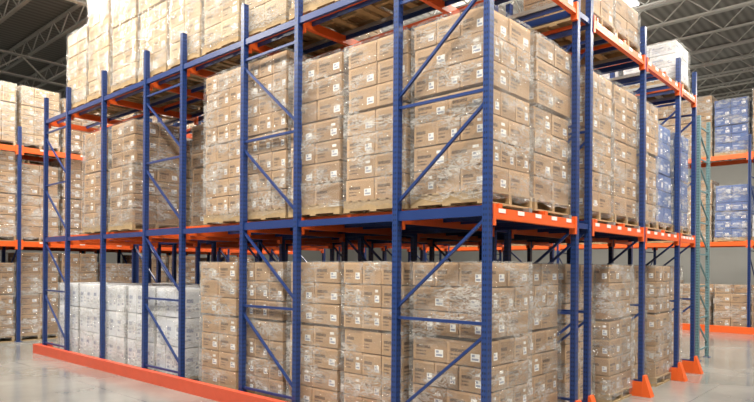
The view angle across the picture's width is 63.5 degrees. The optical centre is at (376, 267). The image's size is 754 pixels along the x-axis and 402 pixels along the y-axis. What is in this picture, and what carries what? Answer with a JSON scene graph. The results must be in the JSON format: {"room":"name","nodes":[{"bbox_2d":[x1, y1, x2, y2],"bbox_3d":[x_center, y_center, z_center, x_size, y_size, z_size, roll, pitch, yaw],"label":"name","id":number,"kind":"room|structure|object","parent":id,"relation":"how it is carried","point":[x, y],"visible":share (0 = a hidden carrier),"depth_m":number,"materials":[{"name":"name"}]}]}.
{"room":"warehouse","nodes":[
{"label":"warehouse","id":0,"kind":"room"},
{"bbox_2d":[0,97,357,263],"bbox_3d":[-14.877,-3.154,28.232,0.200,9.500,41.200,0,0,42],"label":"wall","id":1,"kind":"structure","parent":0,"point":[308,255],"depth_m":37.05,"materials":[{"name":"white paint"}]},
{"bbox_2d":[0,330,753,401],"bbox_3d":[0.408,1.803,14.460,41.000,0.200,41.000,0,0,42],"label":"floor","id":2,"kind":"structure","parent":0,"point":[26,375],"depth_m":9.09,"materials":[{"name":"concrete"}]},
{"bbox_2d":[0,263,14,342],"bbox_3d":[-8.681,0.753,13.567,0.886,1.771,0.886,0,0,42],"label":"stacked cardboard boxes","id":3,"kind":"object","parent":2,"relation":"on","point":[6,269],"visible":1,"depth_m":13.50,"materials":[{"name":"brown cardboard"}]},
{"bbox_2d":[7,252,58,340],"bbox_3d":[-8.060,0.641,14.254,0.886,2.003,0.886,0,0,41],"label":"stacked cardboard boxes","id":4,"kind":"object","parent":2,"relation":"on","point":[31,263],"visible":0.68,"depth_m":13.94,"materials":[{"name":"brown cardboard"}]},
{"bbox_2d":[55,254,97,337],"bbox_3d":[-7.463,0.645,14.935,0.886,2.003,0.886,0,0,42],"label":"stacked cardboard boxes","id":5,"kind":"object","parent":2,"relation":"on","point":[81,270],"visible":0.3,"depth_m":14.66,"materials":[{"name":"brown cardboard"}]},
{"bbox_2d":[58,282,121,352],"bbox_3d":[-5.475,0.967,11.635,0.886,1.389,0.886,0,0,42],"label":"stacked cardboard boxes","id":6,"kind":"object","parent":2,"relation":"on","point":[74,287],"visible":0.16,"depth_m":11.22,"materials":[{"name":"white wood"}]},
{"bbox_2d":[78,283,141,357],"bbox_3d":[-4.796,0.972,11.027,0.885,1.389,0.886,0,0,42],"label":"stack","id":7,"kind":"object","parent":2,"relation":"on","point":[89,326],"visible":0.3,"depth_m":10.71,"materials":[{"name":"white cardboard"}]},
{"bbox_2d":[96,263,131,283],"bbox_3d":[-6.846,0.766,15.616,0.886,1.771,0.886,0,0,42],"label":"stacked cardboard boxes","id":8,"kind":"object","parent":2,"relation":"on","point":[115,273],"visible":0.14,"depth_m":15.35,"materials":[{"name":"brown cardboard"}]},
{"bbox_2d":[8,163,256,263],"bbox_3d":[-10.078,-0.770,15.443,1.122,4.800,16.630,0,0,42],"label":"rack","id":9,"kind":"object","parent":2,"relation":"on","point":[97,252],"visible":0.06,"depth_m":17.27,"materials":[{"name":"orange metal"}]},
{"bbox_2d":[24,111,58,165],"bbox_3d":[-9.134,-3.600,16.477,0.885,1.771,0.886,0,0,42],"label":"stacked cardboard boxes","id":10,"kind":"object","parent":9,"relation":"on","point":[26,161],"visible":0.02,"depth_m":16.29,"materials":[{"name":"brown cardboard"}]},
{"bbox_2d":[105,284,169,363],"bbox_3d":[-4.121,0.977,10.414,0.884,1.389,0.886,0,0,41],"label":"stack","id":11,"kind":"object","parent":2,"relation":"on","point":[117,296],"visible":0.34,"depth_m":10.03,"materials":[{"name":"white cardboard"}]},
{"bbox_2d":[121,255,165,282],"bbox_3d":[-6.236,0.654,16.323,0.886,2.003,0.886,0,0,41],"label":"stacked cardboard boxes","id":12,"kind":"object","parent":2,"relation":"on","point":[128,258],"visible":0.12,"depth_m":16.08,"materials":[{"name":"brown cardboard"}]},
{"bbox_2d":[0,126,292,341],"bbox_3d":[-8.361,-0.758,13.914,1.122,4.800,16.630,0,0,42],"label":"rack","id":13,"kind":"object","parent":2,"relation":"on","point":[19,149],"visible":0.17,"depth_m":13.83,"materials":[{"name":"orange metal"}]},
{"bbox_2d":[0,150,16,240],"bbox_3d":[-8.653,-1.603,13.579,0.886,2.003,0.886,0,0,41],"label":"stacked cardboard boxes","id":14,"kind":"object","parent":13,"relation":"on","point":[7,159],"visible":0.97,"depth_m":13.50,"materials":[{"name":"brown cardboard"}]},
{"bbox_2d":[0,81,16,150],"bbox_3d":[-8.650,-3.415,13.560,0.886,1.407,0.885,0,0,41],"label":"stacked cardboard boxes","id":15,"kind":"object","parent":13,"relation":"on","point":[7,90],"visible":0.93,"depth_m":13.49,"materials":[{"name":"brown cardboard"}]},
{"bbox_2d":[9,85,60,156],"bbox_3d":[-8.029,-3.411,14.256,0.885,1.407,0.885,0,0,41],"label":"stacked cardboard boxes","id":16,"kind":"object","parent":13,"relation":"on","point":[29,102],"visible":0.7,"depth_m":13.92,"materials":[{"name":"beige cardboard"}]},
{"bbox_2d":[13,164,59,241],"bbox_3d":[-8.044,-1.483,14.257,0.886,1.771,0.885,0,0,41],"label":"stacked cardboard boxes","id":17,"kind":"object","parent":13,"relation":"on","point":[32,175],"visible":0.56,"depth_m":13.94,"materials":[{"name":"brown cardboard"}]},
{"bbox_2d":[49,159,90,235],"bbox_3d":[-7.434,-1.594,14.941,0.885,2.003,0.886,0,0,42],"label":"stacked cardboard boxes","id":18,"kind":"object","parent":13,"relation":"on","point":[78,174],"visible":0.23,"depth_m":14.58,"materials":[{"name":"brown cardboard"}]},
{"bbox_2d":[49,99,99,160],"bbox_3d":[-7.424,-3.356,14.944,0.885,1.307,0.885,0,0,41],"label":"stacked cardboard boxes","id":19,"kind":"object","parent":13,"relation":"on","point":[77,137],"visible":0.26,"depth_m":14.58,"materials":[{"name":"brown cardboard"}]},
{"bbox_2d":[99,113,133,129],"bbox_3d":[-6.808,-3.712,15.630,0.886,2.027,0.886,0,0,42],"label":"stacked cardboard boxes","id":20,"kind":"object","parent":13,"relation":"on","point":[132,114],"visible":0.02,"depth_m":15.46,"materials":[{"name":"brown cardboard"}]},
{"bbox_2d":[134,111,166,122],"bbox_3d":[-6.206,-3.580,16.301,0.885,1.771,0.886,0,0,42],"label":"stacked cardboard boxes","id":21,"kind":"object","parent":13,"relation":"on","point":[154,119],"visible":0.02,"depth_m":16.07,"materials":[{"name":"brown cardboard"}]},
{"bbox_2d":[166,117,195,139],"bbox_3d":[-5.606,-3.394,16.995,0.886,1.407,0.885,0,0,41],"label":"stacked cardboard boxes","id":22,"kind":"object","parent":13,"relation":"on","point":[192,124],"visible":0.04,"depth_m":16.85,"materials":[{"name":"brown cardboard"}]},
{"bbox_2d":[126,286,190,370],"bbox_3d":[-3.428,0.982,9.811,0.884,1.389,0.886,0,0,42],"label":"stack","id":23,"kind":"object","parent":2,"relation":"on","point":[135,292],"visible":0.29,"depth_m":9.55,"materials":[{"name":"white cardboard"}]},
{"bbox_2d":[33,342,286,401],"bbox_3d":[-2.935,1.595,8.762,9.820,0.170,0.360,0,0,42],"label":"guard rail","id":24,"kind":"object","parent":2,"relation":"on","point":[198,388],"visible":0.99,"depth_m":8.74,"materials":[{"name":"orange metal"}]},
{"bbox_2d":[131,282,190,284],"bbox_3d":[-4.117,0.977,11.622,0.884,1.389,0.886,0,0,41],"label":"stacked cardboard boxes","id":25,"kind":"object","parent":2,"relation":"on","point":[162,282],"visible":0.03,"depth_m":11.59,"materials":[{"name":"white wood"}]},
{"bbox_2d":[162,256,194,283],"bbox_3d":[-5.620,0.658,16.996,0.885,2.003,0.886,0,0,42],"label":"stacked cardboard boxes","id":26,"kind":"object","parent":2,"relation":"on","point":[190,269],"visible":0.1,"depth_m":16.81,"materials":[{"name":"brown cardboard"}]},
{"bbox_2d":[159,284,200,285],"bbox_3d":[-3.432,0.982,10.997,0.886,1.389,0.886,0,0,41],"label":"stacked cardboard boxes","id":27,"kind":"object","parent":2,"relation":"on","point":[159,284],"visible":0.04,"depth_m":11.05,"materials":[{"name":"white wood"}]},
{"bbox_2d":[154,287,210,379],"bbox_3d":[-2.748,0.986,9.203,0.886,1.389,0.886,0,0,42],"label":"stack","id":28,"kind":"object","parent":2,"relation":"on","point":[167,320],"visible":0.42,"depth_m":8.82,"materials":[{"name":"white cardboard"}]},
{"bbox_2d":[189,258,206,264],"bbox_3d":[-6.124,0.655,19.884,0.886,2.003,0.886,0,0,41],"label":"stacked cardboard boxes","id":29,"kind":"object","parent":2,"relation":"on","point":[202,260],"visible":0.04,"depth_m":19.80,"materials":[{"name":"brown cardboard"}]},
{"bbox_2d":[199,262,264,389],"bbox_3d":[-1.828,0.802,8.369,0.885,1.771,0.885,0,0,42],"label":"stack","id":30,"kind":"object","parent":2,"relation":"on","point":[220,289],"visible":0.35,"depth_m":8.04,"materials":[{"name":"brown cardboard"}]},
{"bbox_2d":[216,257,249,262],"bbox_3d":[-4.410,0.667,18.372,0.886,2.003,0.886,0,0,42],"label":"stacked cardboard boxes","id":31,"kind":"object","parent":2,"relation":"on","point":[231,259],"visible":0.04,"depth_m":18.00,"materials":[{"name":"brown cardboard"}]},
{"bbox_2d":[246,261,304,401],"bbox_3d":[-1.143,0.806,7.762,0.886,1.771,0.886,0,0,42],"label":"stack","id":32,"kind":"object","parent":2,"relation":"on","point":[262,373],"visible":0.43,"depth_m":7.38,"materials":[{"name":"brown cardboard"}]},
{"bbox_2d":[286,262,358,401],"bbox_3d":[-0.455,0.811,7.159,0.885,1.771,0.885,0,0,42],"label":"stack","id":33,"kind":"object","parent":2,"relation":"on","point":[322,371],"visible":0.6,"depth_m":6.78,"materials":[{"name":"brown cardboard"}]},
{"bbox_2d":[42,0,702,401],"bbox_3d":[-0.579,-0.794,10.977,10.171,4.980,6.590,0,0,42],"label":"rack","id":34,"kind":"object","parent":2,"relation":"on","point":[488,226],"visible":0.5,"depth_m":7.62,"materials":[{"name":"blue metal"}]},
{"bbox_2d":[66,26,128,116],"bbox_3d":[-5.204,-3.631,11.419,0.885,1.407,0.885,0,0,42],"label":"stacked cardboard boxes","id":35,"kind":"object","parent":34,"relation":"on","point":[78,42],"visible":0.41,"depth_m":11.11,"materials":[{"name":"beige cardboard"}]},
{"bbox_2d":[82,128,128,233],"bbox_3d":[-4.675,-1.499,10.945,0.885,1.771,0.885,0,0,42],"label":"stacked cardboard boxes","id":36,"kind":"object","parent":34,"relation":"on","point":[92,190],"visible":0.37,"depth_m":10.64,"materials":[{"name":"brown cardboard"}]},
{"bbox_2d":[87,0,154,109],"bbox_3d":[-4.535,-3.936,10.813,0.885,2.027,0.886,0,0,42],"label":"stacked cardboard boxes","id":37,"kind":"object","parent":34,"relation":"on","point":[100,54],"visible":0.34,"depth_m":10.51,"materials":[{"name":"beige cardboard"}]},
{"bbox_2d":[108,119,179,231],"bbox_3d":[-3.903,-1.494,10.239,0.886,1.771,0.885,0,0,42],"label":"stacked cardboard boxes","id":38,"kind":"object","parent":34,"relation":"on","point":[126,175],"visible":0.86,"depth_m":9.98,"materials":[{"name":"brown cardboard"}]},
{"bbox_2d":[110,0,179,100],"bbox_3d":[-3.841,-3.931,10.202,0.886,2.027,0.886,0,0,41],"label":"stacked cardboard boxes","id":39,"kind":"object","parent":34,"relation":"on","point":[126,18],"visible":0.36,"depth_m":9.88,"materials":[{"name":"beige cardboard"}]},
{"bbox_2d":[136,101,199,118],"bbox_3d":[-3.932,-3.932,11.488,0.886,2.027,0.886,0,0,42],"label":"stacked cardboard boxes","id":40,"kind":"object","parent":34,"relation":"on","point":[170,102],"visible":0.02,"depth_m":11.43,"materials":[{"name":"brown wood"}]},
{"bbox_2d":[137,0,205,87],"bbox_3d":[-3.153,-3.927,9.607,0.885,2.027,0.885,0,0,42],"label":"stacked cardboard boxes","id":41,"kind":"object","parent":34,"relation":"on","point":[154,36],"visible":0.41,"depth_m":9.27,"materials":[{"name":"brown cardboard"}]},
{"bbox_2d":[161,91,206,110],"bbox_3d":[-3.241,-3.927,10.876,0.885,2.027,0.886,0,0,41],"label":"stacked cardboard boxes","id":42,"kind":"object","parent":34,"relation":"on","point":[201,103],"visible":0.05,"depth_m":10.87,"materials":[{"name":"brown cardboard"}]},
{"bbox_2d":[175,140,196,225],"bbox_3d":[-3.889,-1.494,11.428,0.885,1.771,0.886,0,0,41],"label":"stacked cardboard boxes","id":43,"kind":"object","parent":34,"relation":"on","point":[189,170],"visible":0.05,"depth_m":11.29,"materials":[{"name":"brown cardboard"}]},
{"bbox_2d":[190,123,219,225],"bbox_3d":[-2.525,-1.484,10.225,0.885,1.771,0.886,0,0,41],"label":"stacked cardboard boxes","id":44,"kind":"object","parent":34,"relation":"on","point":[198,190],"visible":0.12,"depth_m":10.05,"materials":[{"name":"brown cardboard"}]},
{"bbox_2d":[167,0,249,79],"bbox_3d":[-2.473,-3.804,8.979,0.886,1.792,0.885,0,0,42],"label":"stacked cardboard boxes","id":45,"kind":"object","parent":34,"relation":"on","point":[186,16],"visible":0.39,"depth_m":8.69,"materials":[{"name":"beige cardboard"}]},
{"bbox_2d":[203,67,267,224],"bbox_3d":[-1.770,-1.595,8.361,0.886,2.003,0.886,0,0,42],"label":"stacked cardboard boxes","id":46,"kind":"object","parent":34,"relation":"on","point":[223,90],"visible":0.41,"depth_m":8.05,"materials":[{"name":"brown cardboard"}]},
{"bbox_2d":[201,0,289,66],"bbox_3d":[-1.794,-3.800,8.369,0.886,1.792,0.885,0,0,42],"label":"stacked cardboard boxes","id":47,"kind":"object","parent":34,"relation":"on","point":[222,18],"visible":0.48,"depth_m":8.10,"materials":[{"name":"brown cardboard"}]},
{"bbox_2d":[247,50,313,221],"bbox_3d":[-1.101,-1.590,7.754,0.886,2.003,0.886,0,0,42],"label":"stacked cardboard boxes","id":48,"kind":"object","parent":34,"relation":"on","point":[266,117],"visible":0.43,"depth_m":7.39,"materials":[{"name":"brown cardboard"}]},
{"bbox_2d":[245,0,333,51],"bbox_3d":[-1.110,-3.912,7.780,0.885,2.027,0.885,0,0,41],"label":"stacked cardboard boxes","id":49,"kind":"object","parent":34,"relation":"on","point":[264,15],"visible":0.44,"depth_m":7.52,"materials":[{"name":"beige cardboard"}]},
{"bbox_2d":[288,51,368,217],"bbox_3d":[-0.434,-1.470,7.143,0.886,1.771,0.885,0,0,42],"label":"stacked cardboard boxes","id":50,"kind":"object","parent":34,"relation":"on","point":[325,80],"visible":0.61,"depth_m":6.75,"materials":[{"name":"brown cardboard"}]},
{"bbox_2d":[289,0,391,33],"bbox_3d":[-0.423,-3.908,7.159,0.886,2.027,0.886,0,0,41],"label":"stacked cardboard boxes","id":51,"kind":"object","parent":34,"relation":"on","point":[357,18],"visible":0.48,"depth_m":7.10,"materials":[{"name":"brown cardboard"}]},
{"bbox_2d":[303,20,379,55],"bbox_3d":[-0.522,-3.908,8.430,0.885,2.027,0.885,0,0,42],"label":"stacked cardboard boxes","id":52,"kind":"object","parent":34,"relation":"on","point":[376,32],"visible":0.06,"depth_m":8.28,"materials":[{"name":"brown cardboard"}]},
{"bbox_2d":[343,29,434,213],"bbox_3d":[0.246,-1.465,6.540,0.885,1.771,0.885,0,0,42],"label":"stack","id":53,"kind":"object","parent":34,"relation":"on","point":[369,131],"visible":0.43,"depth_m":6.25,"materials":[{"name":"brown cardboard"}]},
{"bbox_2d":[364,0,424,16],"bbox_3d":[0.252,-3.785,6.557,0.886,1.792,0.885,0,0,42],"label":"stacked cardboard boxes","id":54,"kind":"object","parent":34,"relation":"on","point":[389,4],"visible":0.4,"depth_m":6.83,"materials":[{"name":"brown wood"}]},
{"bbox_2d":[410,2,533,208],"bbox_3d":[0.932,-1.460,5.948,0.886,1.771,0.886,0,0,42],"label":"stack","id":55,"kind":"object","parent":34,"relation":"on","point":[455,179],"visible":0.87,"depth_m":5.66,"materials":[{"name":"brown cardboard"}]},
{"bbox_2d":[524,31,571,215],"bbox_3d":[1.521,-1.456,6.611,0.886,1.771,0.885,0,0,41],"label":"stack","id":56,"kind":"object","parent":34,"relation":"on","point":[549,91],"visible":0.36,"depth_m":6.28,"materials":[{"name":"brown cardboard"}]},
{"bbox_2d":[524,0,615,45],"bbox_3d":[2.376,-3.171,7.560,0.885,0.593,0.884,0,0,42],"label":"stack","id":57,"kind":"object","parent":34,"relation":"on","point":[602,9],"visible":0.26,"depth_m":7.42,"materials":[{"name":"brown cardboard"}]},
{"bbox_2d":[552,66,613,222],"bbox_3d":[2.356,-1.450,7.564,0.886,1.771,0.886,0,0,41],"label":"stack","id":58,"kind":"object","parent":34,"relation":"on","point":[602,87],"visible":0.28,"depth_m":7.29,"materials":[{"name":"brown cardboard"}]},
{"bbox_2d":[567,0,640,64],"bbox_3d":[2.960,-3.167,8.207,0.885,0.593,0.884,0,0,42],"label":"stack","id":59,"kind":"object","parent":34,"relation":"on","point":[625,23],"visible":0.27,"depth_m":8.00,"materials":[{"name":"brown cardboard"}]},
{"bbox_2d":[593,64,623,87],"bbox_3d":[3.941,-3.228,10.690,0.884,0.729,0.779,0,0,41],"label":"stacked cardboard boxes","id":60,"kind":"object","parent":34,"relation":"on","point":[619,73],"visible":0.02,"depth_m":10.26,"materials":[{"name":"white cardboard"}]},
{"bbox_2d":[597,84,639,225],"bbox_3d":[2.943,-1.446,8.201,0.885,1.771,0.886,0,0,42],"label":"stack","id":61,"kind":"object","parent":34,"relation":"on","point":[624,135],"visible":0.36,"depth_m":7.90,"materials":[{"name":"brown cardboard"}]},
{"bbox_2d":[625,99,658,229],"bbox_3d":[3.521,-1.442,8.854,0.885,1.771,0.779,0,0,41],"label":"stack","id":62,"kind":"object","parent":34,"relation":"on","point":[652,135],"visible":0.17,"depth_m":8.63,"materials":[{"name":"brown cardboard"}]},
{"bbox_2d":[622,40,689,100],"bbox_3d":[4.610,-3.223,10.071,0.884,0.729,0.779,0,0,41],"label":"stack","id":63,"kind":"object","parent":34,"relation":"on","point":[663,56],"visible":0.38,"depth_m":9.74,"materials":[{"name":"white cardboard"}]},
{"bbox_2d":[653,124,673,231],"bbox_3d":[4.017,-1.347,9.419,0.885,1.587,0.779,0,0,42],"label":"stack","id":64,"kind":"object","parent":34,"relation":"on","point":[663,183],"visible":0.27,"depth_m":9.16,"materials":[{"name":"blue cardboard"}]},
{"bbox_2d":[668,133,689,234],"bbox_3d":[4.601,-1.342,10.073,0.885,1.587,0.779,0,0,41],"label":"stack","id":65,"kind":"object","parent":34,"relation":"on","point":[684,205],"visible":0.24,"depth_m":9.82,"materials":[{"name":"blue cardboard"}]},
{"bbox_2d":[341,261,428,401],"bbox_3d":[0.219,0.816,6.548,0.885,1.771,0.886,0,0,42],"label":"stack","id":66,"kind":"object","parent":2,"relation":"on","point":[367,353],"visible":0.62,"depth_m":6.23,"materials":[{"name":"brown cardboard"}]},
{"bbox_2d":[409,261,532,401],"bbox_3d":[0.918,0.821,5.953,0.886,1.771,0.886,0,0,42],"label":"stack","id":67,"kind":"object","parent":2,"relation":"on","point":[454,290],"visible":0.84,"depth_m":5.68,"materials":[{"name":"brown cardboard"}]},
{"bbox_2d":[493,262,560,401],"bbox_3d":[1.432,0.825,6.703,0.886,1.771,0.886,0,0,42],"label":"stack","id":68,"kind":"object","parent":2,"relation":"on","point":[542,353],"visible":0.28,"depth_m":6.48,"materials":[{"name":"brown cardboard"}]},
{"bbox_2d":[532,263,595,401],"bbox_3d":[2.171,0.830,7.703,0.885,1.771,0.886,0,0,42],"label":"stack","id":69,"kind":"object","parent":2,"relation":"on","point":[564,270],"visible":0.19,"depth_m":7.20,"materials":[{"name":"brown cardboard"}]},
{"bbox_2d":[425,134,753,326],"bbox_3d":[9.422,-0.934,17.833,19.380,5.400,1.122,0,0,42],"label":"rack","id":70,"kind":"object","parent":2,"relation":"on","point":[748,157],"visible":0.22,"depth_m":17.33,"materials":[{"name":"orange metal"}]},
{"bbox_2d":[647,241,673,242],"bbox_3d":[8.749,-1.534,18.439,0.885,1.587,0.886,0,0,41],"label":"stacked cardboard boxes","id":71,"kind":"object","parent":70,"relation":"on","point":[647,241],"visible":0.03,"depth_m":18.23,"materials":[{"name":"brown wood"}]},
{"bbox_2d":[654,102,681,132],"bbox_3d":[8.760,-4.025,18.449,0.885,1.771,0.886,0,0,42],"label":"stack","id":72,"kind":"object","parent":70,"relation":"on","point":[663,112],"visible":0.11,"depth_m":18.03,"materials":[{"name":"brown cardboard"}]},
{"bbox_2d":[681,95,717,163],"bbox_3d":[9.456,-4.021,17.836,0.885,1.771,0.886,0,0,42],"label":"stack","id":73,"kind":"object","parent":70,"relation":"on","point":[705,105],"visible":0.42,"depth_m":17.44,"materials":[{"name":"brown cardboard"}]},
{"bbox_2d":[684,180,718,241],"bbox_3d":[9.431,-1.621,17.826,0.885,1.771,0.885,0,0,41],"label":"stack","id":74,"kind":"object","parent":70,"relation":"on","point":[713,184],"visible":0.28,"depth_m":17.41,"materials":[{"name":"brown cardboard"}]},
{"bbox_2d":[714,184,753,241],"bbox_3d":[10.112,-1.524,17.230,0.886,1.587,0.886,0,0,42],"label":"stack","id":75,"kind":"object","parent":70,"relation":"on","point":[731,214],"visible":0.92,"depth_m":16.94,"materials":[{"name":"blue cardboard"}]},
{"bbox_2d":[714,96,753,160],"bbox_3d":[10.129,-3.924,17.238,0.885,1.587,0.886,0,0,42],"label":"stack","id":76,"kind":"object","parent":70,"relation":"on","point":[733,117],"visible":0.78,"depth_m":16.94,"materials":[{"name":"blue cardboard"}]},
{"bbox_2d":[751,215,753,240],"bbox_3d":[10.791,-1.090,16.614,0.884,0.729,0.886,0,0,42],"label":"stacked cardboard boxes","id":77,"kind":"object","parent":70,"relation":"on","point":[752,237],"visible":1,"depth_m":16.57,"materials":[{"name":"white cardboard"}]},
{"bbox_2d":[752,90,753,150],"bbox_3d":[10.812,-4.011,16.621,0.885,1.771,0.886,0,0,42],"label":"stacked cardboard boxes","id":78,"kind":"object","parent":70,"relation":"on","point":[753,90],"visible":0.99,"depth_m":16.58,"materials":[{"name":"brown cardboard"}]},
{"bbox_2d":[591,264,633,401],"bbox_3d":[2.891,0.835,8.240,0.885,1.771,0.886,0,0,41],"label":"stack","id":79,"kind":"object","parent":2,"relation":"on","point":[611,337],"visible":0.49,"depth_m":7.80,"materials":[{"name":"brown cardboard"}]},
{"bbox_2d":[624,265,646,378],"bbox_3d":[3.400,0.838,8.962,0.885,1.771,0.779,0,0,42],"label":"stack","id":80,"kind":"object","parent":2,"relation":"on","point":[633,285],"visible":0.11,"depth_m":8.67,"materials":[{"name":"brown cardboard"}]},
{"bbox_2d":[634,265,671,386],"bbox_3d":[3.997,0.842,9.424,0.886,1.771,0.780,0,0,41],"label":"stack","id":81,"kind":"object","parent":2,"relation":"on","point":[657,278],"visible":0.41,"depth_m":9.00,"materials":[{"name":"brown cardboard"}]},
{"bbox_2d":[663,266,682,365],"bbox_3d":[4.519,0.846,10.151,0.885,1.771,0.779,0,0,42],"label":"stack","id":82,"kind":"object","parent":2,"relation":"on","point":[671,282],"visible":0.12,"depth_m":9.83,"materials":[{"name":"brown cardboard"}]},
{"bbox_2d":[680,284,716,324],"bbox_3d":[9.406,1.111,17.839,0.886,1.307,0.886,0,0,42],"label":"stack","id":83,"kind":"object","parent":2,"relation":"on","point":[685,293],"visible":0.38,"depth_m":17.64,"materials":[{"name":"brown cardboard"}]},
{"bbox_2d":[695,115,710,361],"bbox_3d":[6.253,-0.556,11.681,0.122,4.600,0.830,0,0,42],"label":"frame","id":84,"kind":"object","parent":2,"relation":"on","point":[707,130],"visible":0.85,"depth_m":11.64,"materials":[{"name":"teal metal"}]},
{"bbox_2d":[680,323,753,334],"bbox_3d":[8.524,1.669,17.559,19.000,0.180,0.120,0,0,42],"label":"guard rail","id":85,"kind":"object","parent":2,"relation":"on","point":[712,328],"visible":0.06,"depth_m":16.61,"materials":[{"name":"orange metal"}]},
{"bbox_2d":[713,284,752,326],"bbox_3d":[10.097,1.116,17.230,0.886,1.307,0.886,0,0,41],"label":"stack","id":86,"kind":"object","parent":2,"relation":"on","point":[730,309],"visible":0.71,"depth_m":16.99,"materials":[{"name":"brown cardboard"}]},
{"bbox_2d":[751,285,753,327],"bbox_3d":[10.780,1.121,16.617,0.886,1.307,0.886,0,0,42],"label":"stacked cardboard boxes","id":87,"kind":"object","parent":2,"relation":"on","point":[752,296],"visible":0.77,"depth_m":16.57,"materials":[{"name":"brown cardboard"}]},
{"bbox_2d":[0,0,753,116],"bbox_3d":[0.476,-7.872,14.460,41.000,0.150,41.000,0,0,42],"label":"ceiling","id":88,"kind":"structure","parent":0,"point":[35,14],"depth_m":20.22,"materials":[{"name":"metal"}]},
{"bbox_2d":[0,0,753,100],"bbox_3d":[0.274,-7.458,14.236,41.000,0.620,38.520,0,0,42],"label":"roof","id":89,"kind":"structure","parent":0,"point":[643,8],"depth_m":19.45,"materials":[{"name":"grey metal"}]},
{"bbox_2d":[0,0,532,86],"bbox_3d":[1.583,-6.759,13.456,30.160,0.760,41.016,0,0,42],"label":"girder","id":90,"kind":"object","parent":89,"relation":"attached to","point":[501,10],"depth_m":20.60,"materials":[{"name":"grey metal"}]},
{"bbox_2d":[624,0,640,6],"bbox_3d":[5.742,-6.790,15.120,1.400,0.740,0.600,0,0,42],"label":"light","id":91,"kind":"object","parent":89,"relation":"hanging from","point":[631,3],"visible":0.19,"depth_m":14.81,"materials":[{"name":"metal"}]},
{"bbox_2d":[366,98,753,293],"bbox_3d":[14.139,-2.951,29.846,41.000,9.500,0.200,0,0,42],"label":"wall","id":92,"kind":"structure","parent":0,"point":[728,265],"depth_m":29.00,"materials":[{"name":"white paint"}]}
]}

